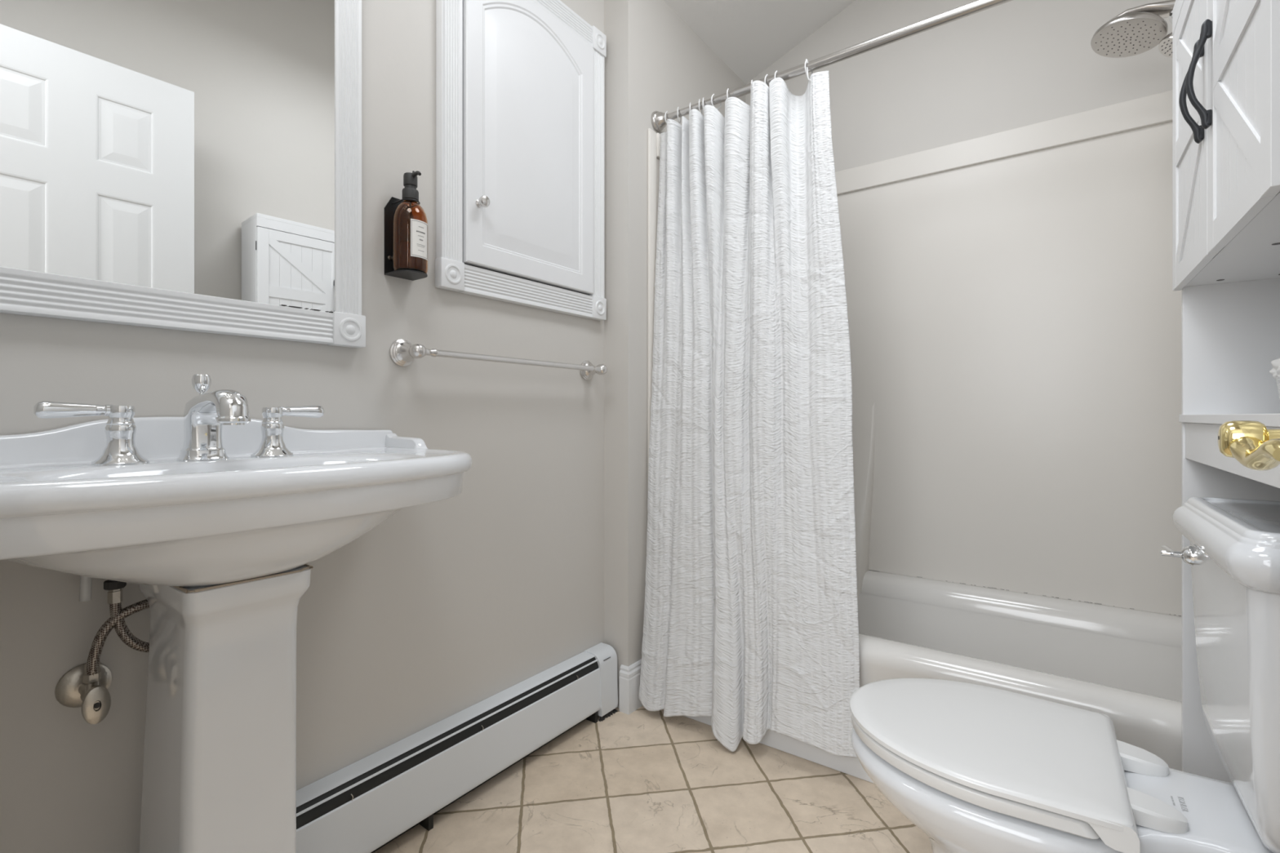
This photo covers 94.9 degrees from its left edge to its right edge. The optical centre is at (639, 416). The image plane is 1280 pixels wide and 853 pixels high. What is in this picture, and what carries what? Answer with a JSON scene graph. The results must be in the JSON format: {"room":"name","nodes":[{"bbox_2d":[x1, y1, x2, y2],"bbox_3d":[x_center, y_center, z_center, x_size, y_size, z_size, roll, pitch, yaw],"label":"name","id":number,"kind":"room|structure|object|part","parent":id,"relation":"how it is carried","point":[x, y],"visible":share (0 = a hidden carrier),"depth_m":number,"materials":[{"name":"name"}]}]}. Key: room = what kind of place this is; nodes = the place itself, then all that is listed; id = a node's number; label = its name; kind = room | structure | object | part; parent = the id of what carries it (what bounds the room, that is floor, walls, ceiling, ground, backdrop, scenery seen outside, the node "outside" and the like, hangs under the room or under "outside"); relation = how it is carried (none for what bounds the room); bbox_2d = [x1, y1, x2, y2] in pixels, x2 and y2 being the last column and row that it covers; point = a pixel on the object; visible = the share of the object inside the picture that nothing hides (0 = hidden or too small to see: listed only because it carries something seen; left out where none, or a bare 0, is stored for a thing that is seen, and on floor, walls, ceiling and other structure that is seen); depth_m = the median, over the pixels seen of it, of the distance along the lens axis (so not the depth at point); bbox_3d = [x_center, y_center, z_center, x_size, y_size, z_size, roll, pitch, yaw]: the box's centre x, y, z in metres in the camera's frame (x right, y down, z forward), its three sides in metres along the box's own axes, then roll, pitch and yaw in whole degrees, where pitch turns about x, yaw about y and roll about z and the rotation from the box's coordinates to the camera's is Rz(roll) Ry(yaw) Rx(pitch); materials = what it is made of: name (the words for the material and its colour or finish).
{"room":"bathroom","nodes":[
{"label":"bathroom","id":0,"kind":"room"},
{"bbox_2d":[0,0,604,852],"bbox_3d":[-0.663,-0.233,1.303,0.120,2.366,1.680,0,0,36],"label":"wall","id":1,"kind":"structure","parent":0,"point":[442,608],"depth_m":1.32,"materials":[{"name":"grey paint"}]},
{"bbox_2d":[54,663,111,724],"bbox_3d":[-0.837,0.423,0.895,0.080,0.072,0.066,0,0,36],"label":"shutoff valve","id":2,"kind":"object","parent":1,"relation":"attached to","point":[94,699],"visible":0.94,"depth_m":0.89,"materials":[{"name":"silver metal"}]},
{"bbox_3d":[-0.809,0.430,0.875,0.010,0.057,0.033,0,0,36],"label":"handle","id":3,"kind":"part","parent":2,"relation":"part of","materials":[{"name":"silver metal"}]},
{"bbox_2d":[82,599,149,684],"bbox_3d":[-0.785,0.325,0.929,0.027,0.152,0.140,0,0,45],"label":"supply hose","id":4,"kind":"object","parent":2,"relation":"attached to","point":[92,673],"visible":0.61,"depth_m":0.89,"materials":[{"name":"metal"}]},
{"bbox_2d":[0,0,365,347],"bbox_3d":[-0.781,-0.588,1.010,0.035,0.881,0.628,0,0,36],"label":"framed mirror","id":5,"kind":"object","parent":1,"relation":"attached to","point":[182,165],"visible":1,"depth_m":1.01,"materials":[{"name":"mirror"}]},
{"bbox_3d":[-0.784,-0.180,1.013,0.026,0.063,0.492,0,0,36],"label":"frame rail","id":6,"kind":"part","parent":5,"relation":"part of","materials":[{"name":"white paint"}]},
{"bbox_2d":[384,196,427,280],"bbox_3d":[-0.521,-0.408,1.325,0.082,0.180,0.072,0,0,36],"label":"holder","id":7,"kind":"object","parent":1,"relation":"attached to","point":[389,209],"visible":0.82,"depth_m":1.33,"materials":[{"name":"black metal"}]},
{"bbox_3d":[-0.553,-0.408,1.349,0.002,0.180,0.072,0,0,36],"label":"plate","id":8,"kind":"part","parent":7,"relation":"part of","materials":[{"name":"black metal"}]},
{"bbox_2d":[384,269,427,280],"bbox_3d":[-0.520,-0.320,1.325,0.080,0.003,0.072,0,0,36],"label":"shelf","id":9,"kind":"object","parent":7,"relation":"attached to","point":[412,275],"depth_m":1.32,"materials":[{"name":"black metal"}]},
{"bbox_2d":[392,170,427,273],"bbox_3d":[-0.517,-0.435,1.322,0.074,0.228,0.075,0,0,-18],"label":"soap bottle","id":10,"kind":"object","parent":7,"relation":"in","point":[410,222],"visible":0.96,"depth_m":1.29,"materials":[{"name":"brown glass"}]},
{"bbox_2d":[411,219,427,259],"bbox_3d":[-0.487,-0.392,1.304,0.006,0.077,0.042,0,0,32],"label":"label","id":11,"kind":"object","parent":10,"relation":"on","point":[419,227],"depth_m":1.30,"materials":[{"name":"white paper"}]},
{"bbox_2d":[389,339,607,380],"bbox_3d":[-0.328,-0.146,1.591,0.080,0.062,0.703,0,0,36],"label":"towel bar","id":12,"kind":"object","parent":1,"relation":"attached to","point":[402,353],"visible":1,"depth_m":1.43,"materials":[{"name":"silver metal"}]},
{"bbox_3d":[-0.517,-0.146,1.332,0.080,0.062,0.062,0,0,36],"label":"post","id":13,"kind":"part","parent":12,"relation":"part of","materials":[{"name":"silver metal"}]},
{"bbox_3d":[-0.138,-0.146,1.850,0.080,0.062,0.062,0,0,36],"label":"post","id":14,"kind":"part","parent":12,"relation":"part of","materials":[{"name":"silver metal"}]},
{"bbox_2d":[435,0,606,320],"bbox_3d":[-0.289,-0.775,1.658,0.063,0.927,0.623,0,0,36],"label":"upper cabinet","id":15,"kind":"object","parent":1,"relation":"attached to","point":[520,83],"visible":1,"depth_m":1.61,"materials":[{"name":"white paint"}]},
{"bbox_3d":[-0.398,-0.541,1.484,0.033,0.029,0.029,0,0,36],"label":"knob","id":16,"kind":"part","parent":15,"relation":"part of","materials":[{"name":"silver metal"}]},
{"bbox_3d":[-0.304,-0.347,1.672,0.022,0.070,0.489,0,0,36],"label":"casing rail","id":17,"kind":"part","parent":15,"relation":"part of","materials":[{"name":"white paint"}]},
{"bbox_3d":[-0.297,-0.776,1.667,0.020,0.779,0.485,0,0,36],"label":"door","id":18,"kind":"part","parent":15,"relation":"part of","materials":[{"name":"white paint"}]},
{"bbox_3d":[-0.304,-1.203,1.672,0.022,0.068,0.489,0,0,36],"label":"casing rail","id":19,"kind":"part","parent":15,"relation":"part of","materials":[{"name":"white paint"}]},
{"bbox_2d":[373,705,932,852],"bbox_3d":[0.326,0.975,1.179,1.864,0.050,2.647,0,0,36],"label":"floor","id":20,"kind":"structure","parent":0,"point":[643,780],"depth_m":1.44,"materials":[{"name":"tile"}]},
{"bbox_2d":[0,417,472,852],"bbox_3d":[-0.619,0.475,0.891,0.433,0.949,0.763,0,0,36],"label":"pedestal sink","id":21,"kind":"object","parent":20,"relation":"on","point":[219,553],"visible":0.91,"depth_m":0.83,"materials":[{"name":"white ceramic"}]},
{"bbox_2d":[79,575,92,601],"bbox_3d":[-0.838,0.232,0.887,0.013,0.093,0.015,0,0,36],"label":"pipe","id":22,"kind":"object","parent":21,"relation":"attached to","point":[86,583],"visible":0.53,"depth_m":0.88,"materials":[{"name":"white"}]},
{"bbox_2d":[103,579,149,652],"bbox_3d":[-0.788,0.297,0.927,0.034,0.165,0.095,0,0,36],"label":"supply hose","id":23,"kind":"object","parent":21,"relation":"hanging from","point":[114,588],"visible":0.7,"depth_m":0.90,"materials":[{"name":"metal"}]},
{"bbox_2d":[33,374,324,466],"bbox_3d":[-0.670,0.002,0.929,0.178,0.140,0.390,0,0,36],"label":"faucet","id":24,"kind":"object","parent":21,"relation":"on","point":[205,415],"visible":1,"depth_m":0.91,"materials":[{"name":"silver metal"}]},
{"bbox_3d":[-0.805,-0.009,0.837,0.024,0.024,0.082,0,0,36],"label":"lever","id":25,"kind":"part","parent":24,"relation":"part of","materials":[{"name":"silver metal"}]},
{"bbox_3d":[-0.776,0.028,0.878,0.066,0.088,0.066,0,0,36],"label":"handle","id":26,"kind":"part","parent":24,"relation":"part of","materials":[{"name":"silver metal"}]},
{"bbox_3d":[-0.721,-0.038,0.967,0.026,0.061,0.026,0,0,36],"label":"drain lift knob","id":27,"kind":"part","parent":24,"relation":"part of","materials":[{"name":"silver metal"}]},
{"bbox_3d":[-0.669,0.015,0.928,0.178,0.113,0.067,0,0,36],"label":"spout","id":28,"kind":"part","parent":24,"relation":"part of","materials":[{"name":"silver metal"}]},
{"bbox_3d":[-0.654,0.028,1.045,0.066,0.088,0.066,0,0,36],"label":"handle","id":29,"kind":"part","parent":24,"relation":"part of","materials":[{"name":"silver metal"}]},
{"bbox_3d":[-0.628,-0.009,1.089,0.024,0.024,0.082,0,0,30],"label":"lever","id":30,"kind":"part","parent":24,"relation":"part of","materials":[{"name":"silver metal"}]},
{"bbox_2d":[0,417,427,465],"bbox_3d":[-0.727,0.039,0.971,0.165,0.077,0.760,0,0,36],"label":"backsplash","id":31,"kind":"structure","parent":21,"relation":"attached to","point":[155,437],"depth_m":0.97,"materials":[{"name":"white ceramic"}]},
{"bbox_2d":[0,446,472,587],"bbox_3d":[-0.618,0.151,0.891,0.432,0.168,0.763,0,0,36],"label":"basin","id":32,"kind":"object","parent":21,"relation":"in","point":[242,520],"depth_m":0.75,"materials":[{"name":"white ceramic"}]},
{"bbox_2d":[296,642,617,852],"bbox_3d":[-0.531,0.847,1.321,0.072,0.206,1.464,0,0,36],"label":"baseboard heater","id":33,"kind":"object","parent":20,"relation":"on","point":[366,804],"visible":1,"depth_m":1.39,"materials":[{"name":"white metal"}]},
{"bbox_2d":[684,569,1181,783],"bbox_3d":[0.851,0.769,1.810,1.520,0.362,0.765,0,0,36],"label":"bathtub","id":34,"kind":"object","parent":20,"relation":"on","point":[1123,664],"visible":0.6,"depth_m":1.75,"materials":[{"name":"white ceramic"}]},
{"bbox_3d":[0.631,0.919,1.510,1.520,0.062,0.021,0,0,36],"label":"toe trim","id":35,"kind":"part","parent":34,"relation":"part of","materials":[{"name":"white ceramic"}]},
{"bbox_2d":[849,497,1279,852],"bbox_3d":[0.707,0.544,0.962,0.699,0.811,0.436,0,0,35],"label":"toilet","id":36,"kind":"object","parent":20,"relation":"on","point":[975,768],"visible":1,"depth_m":0.88,"materials":[{"name":"white ceramic"}]},
{"bbox_3d":[0.575,0.578,1.052,0.373,0.030,0.372,0,0,35],"label":"seat","id":37,"kind":"part","parent":36,"relation":"part of","materials":[{"name":"white plastic"}]},
{"bbox_3d":[0.591,0.563,1.042,0.416,0.042,0.376,0,0,35],"label":"lid","id":38,"kind":"part","parent":36,"relation":"part of","materials":[{"name":"white plastic"}]},
{"bbox_3d":[0.930,0.236,1.020,0.044,0.033,0.072,0,0,35],"label":"flush lever","id":39,"kind":"part","parent":36,"relation":"part of","materials":[{"name":"silver metal"}]},
{"bbox_3d":[0.911,0.174,0.821,0.202,0.070,0.436,0,0,35],"label":"tank lid","id":40,"kind":"part","parent":36,"relation":"part of","materials":[{"name":"white ceramic"}]},
{"bbox_3d":[0.918,0.390,0.816,0.177,0.370,0.396,0,0,35],"label":"tank","id":41,"kind":"part","parent":36,"relation":"part of","materials":[{"name":"white ceramic"}]},
{"bbox_2d":[1172,0,1279,782],"bbox_3d":[0.936,0.071,0.857,0.217,1.757,0.659,0,0,35],"label":"tall cabinet","id":42,"kind":"object","parent":20,"relation":"on","point":[1226,53],"visible":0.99,"depth_m":1.01,"materials":[{"name":"white paint"}]},
{"bbox_3d":[0.948,-0.799,0.848,0.188,0.015,0.655,0,0,35],"label":"panel","id":43,"kind":"part","parent":42,"relation":"part of","materials":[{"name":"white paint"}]},
{"bbox_3d":[0.874,-0.512,0.932,0.029,0.163,0.014,0,0,35],"label":"handle","id":44,"kind":"part","parent":42,"relation":"part of","materials":[{"name":"black metal"}]},
{"bbox_3d":[0.971,-0.501,1.032,0.012,0.505,0.324,0,0,35],"label":"door","id":45,"kind":"part","parent":42,"relation":"part of","materials":[{"name":"white paint"}]},
{"bbox_3d":[0.841,-0.512,0.885,0.029,0.163,0.014,0,0,35],"label":"handle","id":46,"kind":"part","parent":42,"relation":"part of","materials":[{"name":"black metal"}]},
{"bbox_2d":[1178,413,1279,426],"bbox_3d":[0.950,0.004,0.847,0.173,0.015,0.659,0,0,35],"label":"shelf","id":47,"kind":"object","parent":42,"relation":"attached to","point":[1186,420],"depth_m":0.87,"materials":[{"name":"white paint"}]},
{"bbox_3d":[1.138,0.079,1.106,0.174,1.742,0.015,0,0,35],"label":"panel","id":48,"kind":"part","parent":42,"relation":"part of","materials":[{"name":"white paint"}]},
{"bbox_3d":[0.953,-0.261,0.845,0.168,0.015,0.624,0,0,35],"label":"panel","id":49,"kind":"part","parent":42,"relation":"part of","materials":[{"name":"white paint"}]},
{"bbox_3d":[0.782,-0.501,0.765,0.012,0.505,0.324,0,0,35],"label":"door","id":50,"kind":"part","parent":42,"relation":"part of","materials":[{"name":"white paint"}]},
{"bbox_2d":[1275,376,1279,399],"bbox_3d":[0.977,-0.031,0.849,0.082,0.055,0.082,0,0,36],"label":"cup","id":51,"kind":"object","parent":42,"relation":"on","point":[1277,379],"visible":1,"depth_m":0.87,"materials":[{"name":"white plastic"}]},
{"bbox_2d":[1269,358,1279,379],"bbox_3d":[0.975,-0.070,0.850,0.085,0.056,0.093,0,0,36],"label":"crumpled tissue","id":52,"kind":"object","parent":51,"relation":"in","point":[1275,371],"visible":0.99,"depth_m":0.87,"materials":[{"name":"white paper"}]},
{"bbox_2d":[604,0,745,708],"bbox_3d":[0.123,-0.251,2.293,0.220,2.402,0.847,0,0,36],"label":"wall","id":53,"kind":"structure","parent":0,"point":[654,60],"depth_m":1.93,"materials":[{"name":"grey paint"}]},
{"bbox_2d":[619,658,642,715],"bbox_3d":[-0.021,0.877,1.921,0.039,0.146,0.101,0,0,36],"label":"baseboard","id":54,"kind":"structure","parent":53,"relation":"attached to","point":[629,677],"depth_m":1.89,"materials":[{"name":"white paint"}]},
{"bbox_2d":[663,0,855,84],"bbox_3d":[0.326,-1.740,1.179,1.864,0.735,2.647,0,0,36],"label":"ceiling","id":55,"kind":"structure","parent":0,"point":[748,37],"depth_m":2.28,"materials":[{"name":"white paint"}]},
{"bbox_2d":[745,0,1172,571],"bbox_3d":[1.024,-0.527,2.233,1.744,2.954,0.120,0,0,36],"label":"wall","id":56,"kind":"structure","parent":0,"point":[1015,64],"depth_m":2.08,"materials":[{"name":"grey paint"}]},
{"bbox_2d":[647,89,1181,615],"bbox_3d":[0.858,-0.043,1.821,1.524,1.845,0.742,0,0,36],"label":"tub surround","id":57,"kind":"object","parent":56,"relation":"attached to","point":[1014,311],"visible":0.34,"depth_m":1.97,"materials":[{"name":"white plastic"}]},
{"bbox_3d":[0.245,-0.177,2.259,0.016,1.575,0.725,0,0,36],"label":"panel","id":58,"kind":"part","parent":57,"relation":"part of","materials":[{"name":"white plastic"}]},
{"bbox_3d":[1.075,-0.145,2.118,1.524,1.470,0.005,0,0,36],"label":"panel","id":59,"kind":"part","parent":57,"relation":"part of","materials":[{"name":"white plastic"}]},
{"bbox_3d":[-0.420,-0.527,0.159,1.624,2.954,0.120,0,0,36],"label":"wall","id":60,"kind":"structure","parent":0,"visible":0},
{"bbox_2d":[1217,420,1279,471],"bbox_3d":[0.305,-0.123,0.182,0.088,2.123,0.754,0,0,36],"label":"door knob","id":61,"kind":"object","parent":60,"relation":"in","point":[1255,446],"depth_m":0.44,"materials":[{"name":"gold metal"}]},
{"bbox_3d":[1.030,-0.549,0.663,0.120,2.997,2.647,0,0,36],"label":"wall","id":62,"kind":"structure","parent":0,"visible":0},
{"bbox_2d":[651,0,1013,132],"bbox_3d":[0.671,-1.010,1.566,1.522,0.066,0.066,0,0,36],"label":"curtain rod","id":63,"kind":"object","parent":62,"relation":"attached to","point":[658,121],"visible":0.88,"depth_m":1.61,"materials":[{"name":"silver metal"}]},
{"bbox_2d":[676,106,681,123],"bbox_3d":[0.131,-1.004,1.961,0.004,0.048,0.041,0,0,21],"label":"curtain ring","id":64,"kind":"object","parent":63,"relation":"hanging from","point":[677,107],"visible":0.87,"depth_m":1.95,"materials":[{"name":"white plastic"}]},
{"bbox_2d":[711,93,721,109],"bbox_3d":[0.244,-1.004,1.879,0.041,0.048,0.004,0,0,-29],"label":"curtain ring","id":65,"kind":"object","parent":63,"relation":"hanging from","point":[713,94],"visible":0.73,"depth_m":1.87,"materials":[{"name":"white plastic"}]},
{"bbox_2d":[639,70,859,757],"bbox_3d":[0.310,-0.028,1.743,0.697,1.943,0.214,0,0,36],"label":"shower curtain","id":66,"kind":"object","parent":63,"relation":"hanging from","point":[751,625],"visible":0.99,"depth_m":1.72,"materials":[{"name":"white fabric"}]},
{"bbox_2d":[804,58,813,81],"bbox_3d":[0.491,-0.994,1.696,0.041,0.068,0.014,0,0,-42],"label":"curtain ring","id":67,"kind":"object","parent":63,"relation":"hanging from","point":[806,60],"visible":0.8,"depth_m":1.69,"materials":[{"name":"white plastic"}]},
{"bbox_2d":[1090,0,1175,57],"bbox_3d":[1.353,-1.026,1.488,0.335,0.108,0.157,0,0,36],"label":"shower","id":68,"kind":"object","parent":62,"relation":"attached to","point":[1136,30],"visible":0.88,"depth_m":1.52,"materials":[{"name":"silver metal"}]},
{"bbox_3d":[1.416,-1.037,1.442,0.178,0.086,0.060,0,0,36],"label":"arm","id":69,"kind":"part","parent":68,"relation":"part of","materials":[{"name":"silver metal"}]},
{"bbox_2d":[1158,31,1173,57],"bbox_3d":[1.406,-0.968,1.446,0.195,0.108,0.063,0,0,36],"label":"shower","id":70,"kind":"object","parent":62,"relation":"attached to","point":[1165,46],"visible":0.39,"depth_m":1.49,"materials":[{"name":"silver metal"}]}
]}

